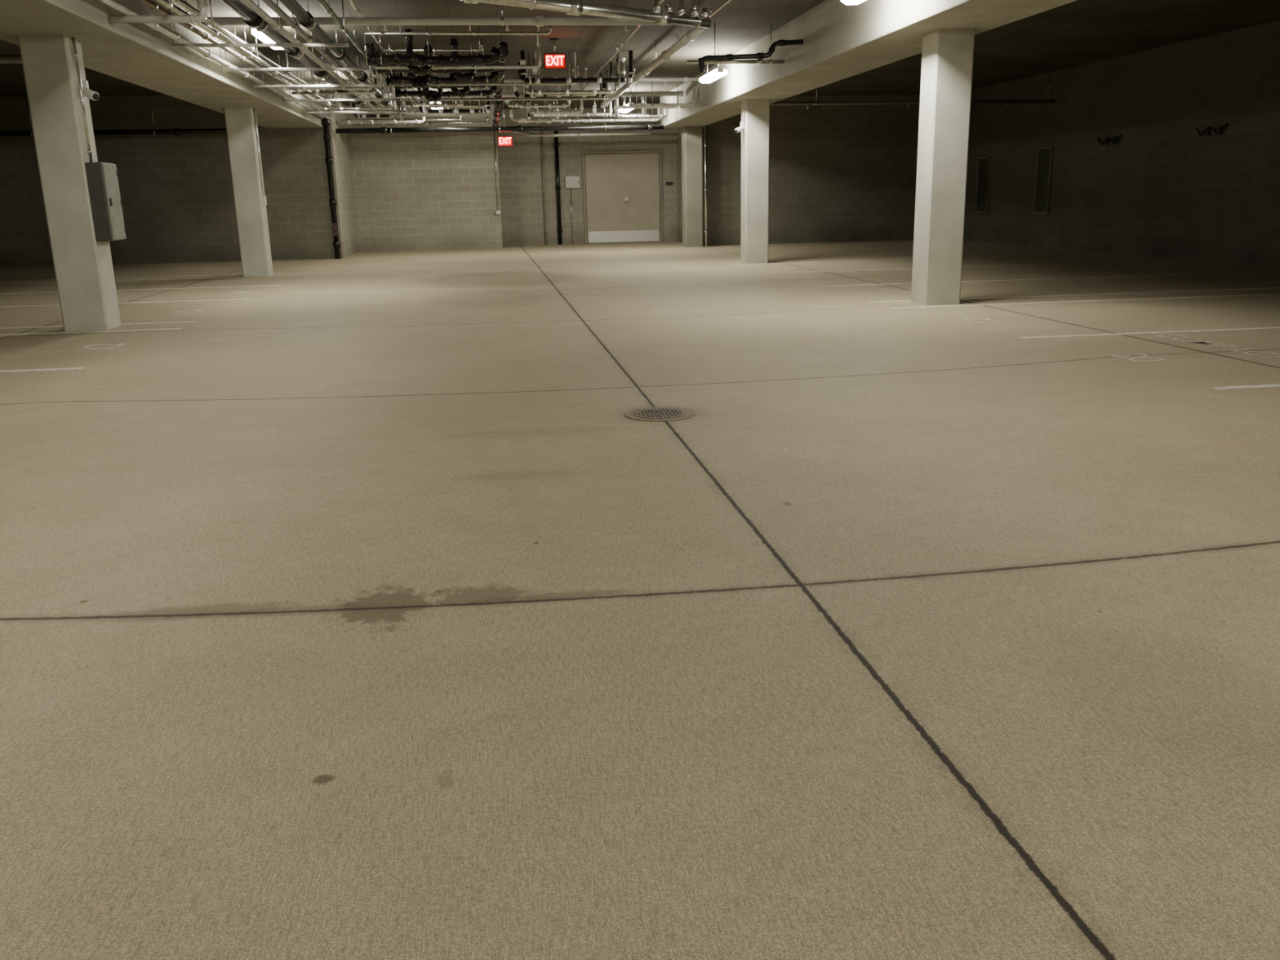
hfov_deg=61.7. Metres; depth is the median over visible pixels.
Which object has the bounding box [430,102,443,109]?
diffuser
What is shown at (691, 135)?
concrete column
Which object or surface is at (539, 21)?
pipe
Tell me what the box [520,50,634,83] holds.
pipe
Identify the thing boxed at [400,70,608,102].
branch
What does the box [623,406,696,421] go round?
floor drain
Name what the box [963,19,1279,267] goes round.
wall
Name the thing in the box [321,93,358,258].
wall
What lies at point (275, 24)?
pipe
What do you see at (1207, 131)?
bracket
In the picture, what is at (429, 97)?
trap
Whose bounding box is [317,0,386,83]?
pipe
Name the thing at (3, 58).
pipe
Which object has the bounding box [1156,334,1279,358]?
stall marking
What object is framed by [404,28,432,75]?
trap
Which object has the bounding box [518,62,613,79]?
branch
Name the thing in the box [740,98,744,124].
conduit
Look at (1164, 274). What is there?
parking line
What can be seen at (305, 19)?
drain pipe
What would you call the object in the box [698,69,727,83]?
diffuser
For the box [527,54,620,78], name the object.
branch
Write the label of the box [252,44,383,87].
pipe trapeze
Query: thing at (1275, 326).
parking line
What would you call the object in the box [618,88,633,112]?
strip light
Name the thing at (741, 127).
security camera
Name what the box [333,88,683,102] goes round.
pipe
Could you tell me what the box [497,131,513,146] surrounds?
exit sign
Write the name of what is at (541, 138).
conduit
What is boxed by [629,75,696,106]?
branch
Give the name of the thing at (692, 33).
pipe
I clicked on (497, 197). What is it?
conduit
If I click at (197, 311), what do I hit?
stall marking
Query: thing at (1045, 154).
window
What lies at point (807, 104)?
pipe
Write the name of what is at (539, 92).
pipe
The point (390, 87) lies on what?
branch
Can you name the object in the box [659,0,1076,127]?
ceiling beam
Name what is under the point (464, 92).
trap
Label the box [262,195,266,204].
switch box
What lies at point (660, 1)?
conduit
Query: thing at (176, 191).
wall
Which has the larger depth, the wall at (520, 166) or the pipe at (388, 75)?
the wall at (520, 166)
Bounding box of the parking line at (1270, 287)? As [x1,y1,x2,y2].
[870,287,1279,302]
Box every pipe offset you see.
[351,89,404,117]
[382,101,438,125]
[401,87,449,115]
[410,87,463,106]
[417,87,490,113]
[504,85,570,108]
[510,88,559,121]
[526,82,583,115]
[527,100,587,123]
[591,97,644,117]
[614,90,668,119]
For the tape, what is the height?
0.280 m
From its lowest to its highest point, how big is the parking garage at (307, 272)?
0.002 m
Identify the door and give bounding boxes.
[582,150,662,244]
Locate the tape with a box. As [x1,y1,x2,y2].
[332,222,337,235]
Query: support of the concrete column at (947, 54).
on the floor
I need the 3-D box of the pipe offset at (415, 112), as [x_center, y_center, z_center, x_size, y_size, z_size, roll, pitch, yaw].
[-4.391,-7.803,21.980,0.959,0.572,0.059,-4,15,-11]
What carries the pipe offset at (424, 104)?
hanging from the ceiling
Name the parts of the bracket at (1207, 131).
bracket plate, bracket plate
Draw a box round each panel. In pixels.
[84,162,126,241]
[564,176,579,188]
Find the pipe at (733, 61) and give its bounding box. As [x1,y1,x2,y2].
[686,22,784,64]
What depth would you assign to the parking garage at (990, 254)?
20.14 m
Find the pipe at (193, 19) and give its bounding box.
[109,0,208,24]
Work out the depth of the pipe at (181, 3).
13.33 m
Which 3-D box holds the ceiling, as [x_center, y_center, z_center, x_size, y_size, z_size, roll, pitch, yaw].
[-1.186,-5.377,10.948,22.700,0.250,36.600,-3,15,-7]
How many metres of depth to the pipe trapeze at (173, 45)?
11.88 m
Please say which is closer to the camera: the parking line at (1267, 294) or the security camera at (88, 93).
the security camera at (88, 93)
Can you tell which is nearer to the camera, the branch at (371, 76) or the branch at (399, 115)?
the branch at (371, 76)
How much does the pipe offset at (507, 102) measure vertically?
0.448 m
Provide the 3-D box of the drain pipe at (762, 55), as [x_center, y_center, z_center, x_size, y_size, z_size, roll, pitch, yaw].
[1.462,-5.602,14.132,1.389,0.392,0.107,-2,15,-3]
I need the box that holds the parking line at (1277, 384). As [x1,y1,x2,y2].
[1210,383,1279,390]
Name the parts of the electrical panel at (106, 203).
door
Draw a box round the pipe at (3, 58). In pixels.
[0,54,22,62]
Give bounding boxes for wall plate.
[665,182,672,185]
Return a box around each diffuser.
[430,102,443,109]
[618,103,633,112]
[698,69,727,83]
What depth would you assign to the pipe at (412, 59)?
14.60 m
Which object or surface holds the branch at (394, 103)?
hanging from the ceiling
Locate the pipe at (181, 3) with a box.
[170,0,335,104]
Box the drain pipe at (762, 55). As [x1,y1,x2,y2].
[697,39,803,72]
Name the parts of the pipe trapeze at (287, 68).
threaded rod, threaded rod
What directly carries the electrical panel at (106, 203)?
attached to the concrete column at (83, 268)
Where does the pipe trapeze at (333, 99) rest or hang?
hanging from the ceiling
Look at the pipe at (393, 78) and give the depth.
17.04 m
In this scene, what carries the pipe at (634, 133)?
hanging from the ceiling
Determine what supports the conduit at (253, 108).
attached to the concrete column at (251, 212)
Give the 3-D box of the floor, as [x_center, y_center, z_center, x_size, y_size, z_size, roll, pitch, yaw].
[-1.110,-1.752,11.906,22.700,0.250,36.600,-3,15,-7]
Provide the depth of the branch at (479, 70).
16.25 m
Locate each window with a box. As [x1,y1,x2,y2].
[975,156,991,213]
[1033,146,1053,214]
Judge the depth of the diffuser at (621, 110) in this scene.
23.86 m
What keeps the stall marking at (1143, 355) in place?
on the floor
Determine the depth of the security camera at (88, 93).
10.49 m
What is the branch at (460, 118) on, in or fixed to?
hanging from the ceiling
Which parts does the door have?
kick plate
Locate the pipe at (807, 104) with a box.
[769,71,1055,107]
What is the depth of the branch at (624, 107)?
22.89 m
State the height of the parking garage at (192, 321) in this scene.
0.002 m
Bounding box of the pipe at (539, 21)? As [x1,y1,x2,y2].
[193,4,673,31]
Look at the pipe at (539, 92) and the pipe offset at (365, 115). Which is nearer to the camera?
the pipe at (539, 92)
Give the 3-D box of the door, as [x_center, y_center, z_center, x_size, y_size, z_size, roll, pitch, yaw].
[-0.451,-7.646,28.950,2.160,2.410,0.180,-3,15,-7]
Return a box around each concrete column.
[17,35,121,331]
[223,106,273,276]
[681,125,702,247]
[740,99,769,263]
[911,28,974,305]
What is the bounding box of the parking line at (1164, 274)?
[816,274,1182,286]
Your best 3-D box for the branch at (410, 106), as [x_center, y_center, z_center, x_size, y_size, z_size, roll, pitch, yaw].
[-3.851,-7.627,21.167,1.737,0.520,0.074,-4,15,-9]
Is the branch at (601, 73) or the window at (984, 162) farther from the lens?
the window at (984, 162)
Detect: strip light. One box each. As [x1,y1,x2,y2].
[251,28,283,49]
[430,89,443,109]
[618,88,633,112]
[698,48,727,83]
[840,0,866,4]
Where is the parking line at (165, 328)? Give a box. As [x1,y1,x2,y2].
[0,328,181,335]
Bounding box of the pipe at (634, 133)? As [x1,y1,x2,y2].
[529,99,650,136]
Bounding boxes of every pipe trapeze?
[168,0,349,47]
[217,25,369,71]
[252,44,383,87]
[280,63,395,102]
[306,88,406,113]
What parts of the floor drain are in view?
drain frame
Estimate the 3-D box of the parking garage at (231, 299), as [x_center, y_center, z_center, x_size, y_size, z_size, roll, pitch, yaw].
[-7.978,-2.240,13.801,5.650,0.002,0.100,-3,15,-7]
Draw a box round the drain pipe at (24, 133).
[0,92,226,137]
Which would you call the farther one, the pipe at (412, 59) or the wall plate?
the wall plate
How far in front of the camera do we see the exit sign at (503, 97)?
24.41 m
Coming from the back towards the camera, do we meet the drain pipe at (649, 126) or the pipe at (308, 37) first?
the drain pipe at (649, 126)
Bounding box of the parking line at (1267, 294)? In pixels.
[891,293,1279,308]
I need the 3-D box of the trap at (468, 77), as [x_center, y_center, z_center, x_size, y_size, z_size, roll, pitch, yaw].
[-2.613,-6.211,15.870,0.371,0.601,0.122,-6,16,-19]
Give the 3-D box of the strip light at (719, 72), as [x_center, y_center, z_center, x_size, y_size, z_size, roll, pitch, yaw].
[1.212,-6.884,17.795,0.240,0.438,1.240,-3,15,-7]
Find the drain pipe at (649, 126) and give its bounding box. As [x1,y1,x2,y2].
[335,106,663,133]
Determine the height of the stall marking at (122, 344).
0.002 m
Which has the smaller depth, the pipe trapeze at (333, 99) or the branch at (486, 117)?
the pipe trapeze at (333, 99)
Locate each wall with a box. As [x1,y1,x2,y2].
[0,95,335,267]
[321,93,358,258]
[345,104,502,252]
[496,107,677,245]
[676,127,682,242]
[702,94,919,245]
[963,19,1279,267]
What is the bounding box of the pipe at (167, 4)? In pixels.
[155,0,344,114]
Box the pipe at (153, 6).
[137,0,328,107]
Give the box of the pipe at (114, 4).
[97,0,330,119]
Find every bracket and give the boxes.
[1097,133,1121,145]
[1195,123,1228,136]
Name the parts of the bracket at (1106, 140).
bracket plate, bracket plate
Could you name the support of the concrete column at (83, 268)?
on the floor
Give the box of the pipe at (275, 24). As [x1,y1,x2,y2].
[240,0,376,110]
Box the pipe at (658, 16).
[461,0,711,28]
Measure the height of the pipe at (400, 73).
0.429 m
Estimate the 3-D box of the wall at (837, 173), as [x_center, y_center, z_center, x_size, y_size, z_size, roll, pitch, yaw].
[4.598,-7.704,26.635,6.700,3.500,0.200,-3,15,-7]
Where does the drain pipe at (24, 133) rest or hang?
hanging from the ceiling
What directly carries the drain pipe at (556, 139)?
attached to the wall at (520, 166)
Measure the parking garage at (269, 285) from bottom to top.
0.002 m
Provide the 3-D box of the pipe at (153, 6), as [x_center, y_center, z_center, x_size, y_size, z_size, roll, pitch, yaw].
[-5.226,-5.702,13.874,0.074,0.460,16.900,-3,15,-7]
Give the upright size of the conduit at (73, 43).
1.160 m
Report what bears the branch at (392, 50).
hanging from the ceiling
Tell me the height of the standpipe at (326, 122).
3.002 m
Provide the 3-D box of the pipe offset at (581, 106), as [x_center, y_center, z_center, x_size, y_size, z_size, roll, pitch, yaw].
[-1.729,-7.758,21.729,1.174,0.640,0.274,-3,15,-7]
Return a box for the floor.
[0,240,1279,959]
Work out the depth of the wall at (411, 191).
26.84 m
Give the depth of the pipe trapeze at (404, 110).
20.88 m
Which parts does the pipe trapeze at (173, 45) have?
threaded rod, threaded rod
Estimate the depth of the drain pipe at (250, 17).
12.38 m
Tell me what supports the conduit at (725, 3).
hanging from the ceiling
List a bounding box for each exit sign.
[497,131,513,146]
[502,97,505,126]
[543,37,566,69]
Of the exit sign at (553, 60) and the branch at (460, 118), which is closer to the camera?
the exit sign at (553, 60)
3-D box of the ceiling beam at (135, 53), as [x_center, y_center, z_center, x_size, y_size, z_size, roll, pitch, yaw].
[-5.302,-4.082,8.232,1.200,0.700,31.300,-3,15,-7]
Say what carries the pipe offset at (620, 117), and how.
hanging from the ceiling
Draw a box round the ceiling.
[0,0,1279,109]
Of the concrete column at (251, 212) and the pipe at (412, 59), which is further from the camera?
the concrete column at (251, 212)
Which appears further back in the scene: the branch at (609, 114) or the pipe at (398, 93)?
the branch at (609, 114)
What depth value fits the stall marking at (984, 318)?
10.22 m
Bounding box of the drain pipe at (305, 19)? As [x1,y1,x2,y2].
[279,0,382,97]
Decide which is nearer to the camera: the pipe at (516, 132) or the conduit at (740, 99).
the conduit at (740, 99)
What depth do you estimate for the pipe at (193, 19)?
9.99 m
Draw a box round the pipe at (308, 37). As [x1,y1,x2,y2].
[262,0,383,107]
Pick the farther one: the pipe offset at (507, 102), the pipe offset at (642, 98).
the pipe offset at (642, 98)
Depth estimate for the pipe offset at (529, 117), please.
25.92 m
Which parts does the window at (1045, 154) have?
frame, sill, frame, frame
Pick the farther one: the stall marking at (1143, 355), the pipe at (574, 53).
the pipe at (574, 53)
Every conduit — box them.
[71,36,93,162]
[253,107,264,195]
[348,0,417,102]
[493,132,498,210]
[540,132,546,244]
[569,0,663,104]
[569,188,573,244]
[618,0,731,88]
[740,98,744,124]
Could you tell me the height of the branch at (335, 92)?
0.574 m
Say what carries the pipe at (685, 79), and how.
hanging from the ceiling
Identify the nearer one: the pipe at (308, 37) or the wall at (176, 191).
the pipe at (308, 37)
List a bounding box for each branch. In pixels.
[276,51,373,90]
[291,57,377,94]
[297,77,384,102]
[320,78,393,110]
[325,86,396,114]
[339,97,425,124]
[339,97,462,121]
[353,101,488,125]
[364,25,551,35]
[374,31,541,70]
[375,35,499,70]
[377,42,499,74]
[382,38,482,52]
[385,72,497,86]
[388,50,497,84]
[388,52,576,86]
[391,88,492,117]
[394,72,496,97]
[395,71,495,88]
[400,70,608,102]
[400,89,489,108]
[513,82,605,97]
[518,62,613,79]
[518,99,659,123]
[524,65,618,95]
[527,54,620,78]
[528,72,602,97]
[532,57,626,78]
[533,99,612,116]
[615,84,679,109]
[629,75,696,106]
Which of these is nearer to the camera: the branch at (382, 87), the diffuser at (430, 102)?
the branch at (382, 87)
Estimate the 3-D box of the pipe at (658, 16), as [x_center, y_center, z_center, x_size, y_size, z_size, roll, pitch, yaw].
[-0.620,-5.238,11.615,3.784,0.389,0.172,-14,19,-39]
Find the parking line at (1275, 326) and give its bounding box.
[1016,326,1279,338]
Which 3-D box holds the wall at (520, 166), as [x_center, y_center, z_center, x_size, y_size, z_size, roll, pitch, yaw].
[-1.295,-8.176,28.886,5.030,3.500,0.200,-3,15,-7]
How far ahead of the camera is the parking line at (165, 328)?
10.77 m
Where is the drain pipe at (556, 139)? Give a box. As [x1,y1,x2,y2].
[554,130,562,244]
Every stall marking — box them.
[75,342,126,350]
[172,310,203,313]
[960,318,1000,322]
[1108,353,1164,361]
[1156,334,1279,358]
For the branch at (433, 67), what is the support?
hanging from the ceiling
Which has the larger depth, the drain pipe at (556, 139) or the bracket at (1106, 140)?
the drain pipe at (556, 139)
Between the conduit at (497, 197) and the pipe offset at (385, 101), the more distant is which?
the conduit at (497, 197)
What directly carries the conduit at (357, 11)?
hanging from the ceiling
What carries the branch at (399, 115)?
hanging from the ceiling
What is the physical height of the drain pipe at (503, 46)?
0.662 m
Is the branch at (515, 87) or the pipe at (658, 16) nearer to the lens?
the pipe at (658, 16)
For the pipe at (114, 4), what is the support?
hanging from the ceiling
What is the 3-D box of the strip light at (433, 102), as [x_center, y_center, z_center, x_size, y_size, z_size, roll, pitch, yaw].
[-4.437,-8.259,23.290,0.240,0.358,1.240,-3,15,-7]
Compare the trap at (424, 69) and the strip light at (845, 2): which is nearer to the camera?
the strip light at (845, 2)
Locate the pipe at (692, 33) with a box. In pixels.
[600,26,705,107]
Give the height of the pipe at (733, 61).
0.536 m
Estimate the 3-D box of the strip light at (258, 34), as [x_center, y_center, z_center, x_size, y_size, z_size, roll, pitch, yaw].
[-4.795,-5.801,13.859,0.240,0.278,1.240,-3,15,-7]
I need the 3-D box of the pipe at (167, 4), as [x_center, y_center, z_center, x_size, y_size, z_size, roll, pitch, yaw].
[-4.999,-5.723,14.058,0.079,0.523,17.200,-3,15,-7]
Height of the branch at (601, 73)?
0.425 m
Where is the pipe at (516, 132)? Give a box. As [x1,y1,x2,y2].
[353,103,679,137]
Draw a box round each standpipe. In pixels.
[322,117,340,258]
[703,125,707,246]
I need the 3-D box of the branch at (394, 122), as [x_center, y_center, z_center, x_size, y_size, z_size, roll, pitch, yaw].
[-5.636,-8.114,23.388,1.836,0.640,0.074,-4,15,-9]
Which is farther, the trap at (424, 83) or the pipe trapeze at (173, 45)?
the trap at (424, 83)
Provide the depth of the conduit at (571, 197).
28.92 m
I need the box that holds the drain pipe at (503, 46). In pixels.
[492,35,508,126]
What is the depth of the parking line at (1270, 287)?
12.44 m
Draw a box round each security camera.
[80,80,99,101]
[734,121,744,133]
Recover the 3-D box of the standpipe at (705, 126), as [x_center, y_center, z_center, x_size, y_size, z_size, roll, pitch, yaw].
[1.578,-7.029,25.691,0.079,2.800,0.079,-3,15,-7]
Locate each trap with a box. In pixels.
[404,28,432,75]
[405,51,431,88]
[421,74,443,102]
[449,39,475,82]
[449,72,471,97]
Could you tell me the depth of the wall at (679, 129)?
28.80 m
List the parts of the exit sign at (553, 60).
stem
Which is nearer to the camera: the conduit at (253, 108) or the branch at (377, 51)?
the branch at (377, 51)
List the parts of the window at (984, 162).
frame, glass, frame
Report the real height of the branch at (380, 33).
0.199 m
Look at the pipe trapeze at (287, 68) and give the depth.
14.09 m
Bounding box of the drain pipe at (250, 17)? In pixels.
[219,0,364,106]
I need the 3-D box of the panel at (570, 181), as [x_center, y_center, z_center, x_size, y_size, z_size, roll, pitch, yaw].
[-1.810,-7.980,28.695,0.380,0.300,0.120,-3,15,-7]
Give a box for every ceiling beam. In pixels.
[0,0,323,128]
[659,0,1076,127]
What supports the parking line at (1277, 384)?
on the floor
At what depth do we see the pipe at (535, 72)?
18.29 m
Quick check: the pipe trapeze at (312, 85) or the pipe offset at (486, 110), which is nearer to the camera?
the pipe trapeze at (312, 85)
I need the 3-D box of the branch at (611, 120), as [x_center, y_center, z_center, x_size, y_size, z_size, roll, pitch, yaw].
[-1.173,-8.645,24.945,3.336,0.590,0.075,-3,15,-8]
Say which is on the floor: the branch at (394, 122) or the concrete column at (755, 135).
the concrete column at (755, 135)
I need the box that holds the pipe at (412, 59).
[363,25,502,66]
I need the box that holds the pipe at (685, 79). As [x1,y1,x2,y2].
[294,76,699,86]

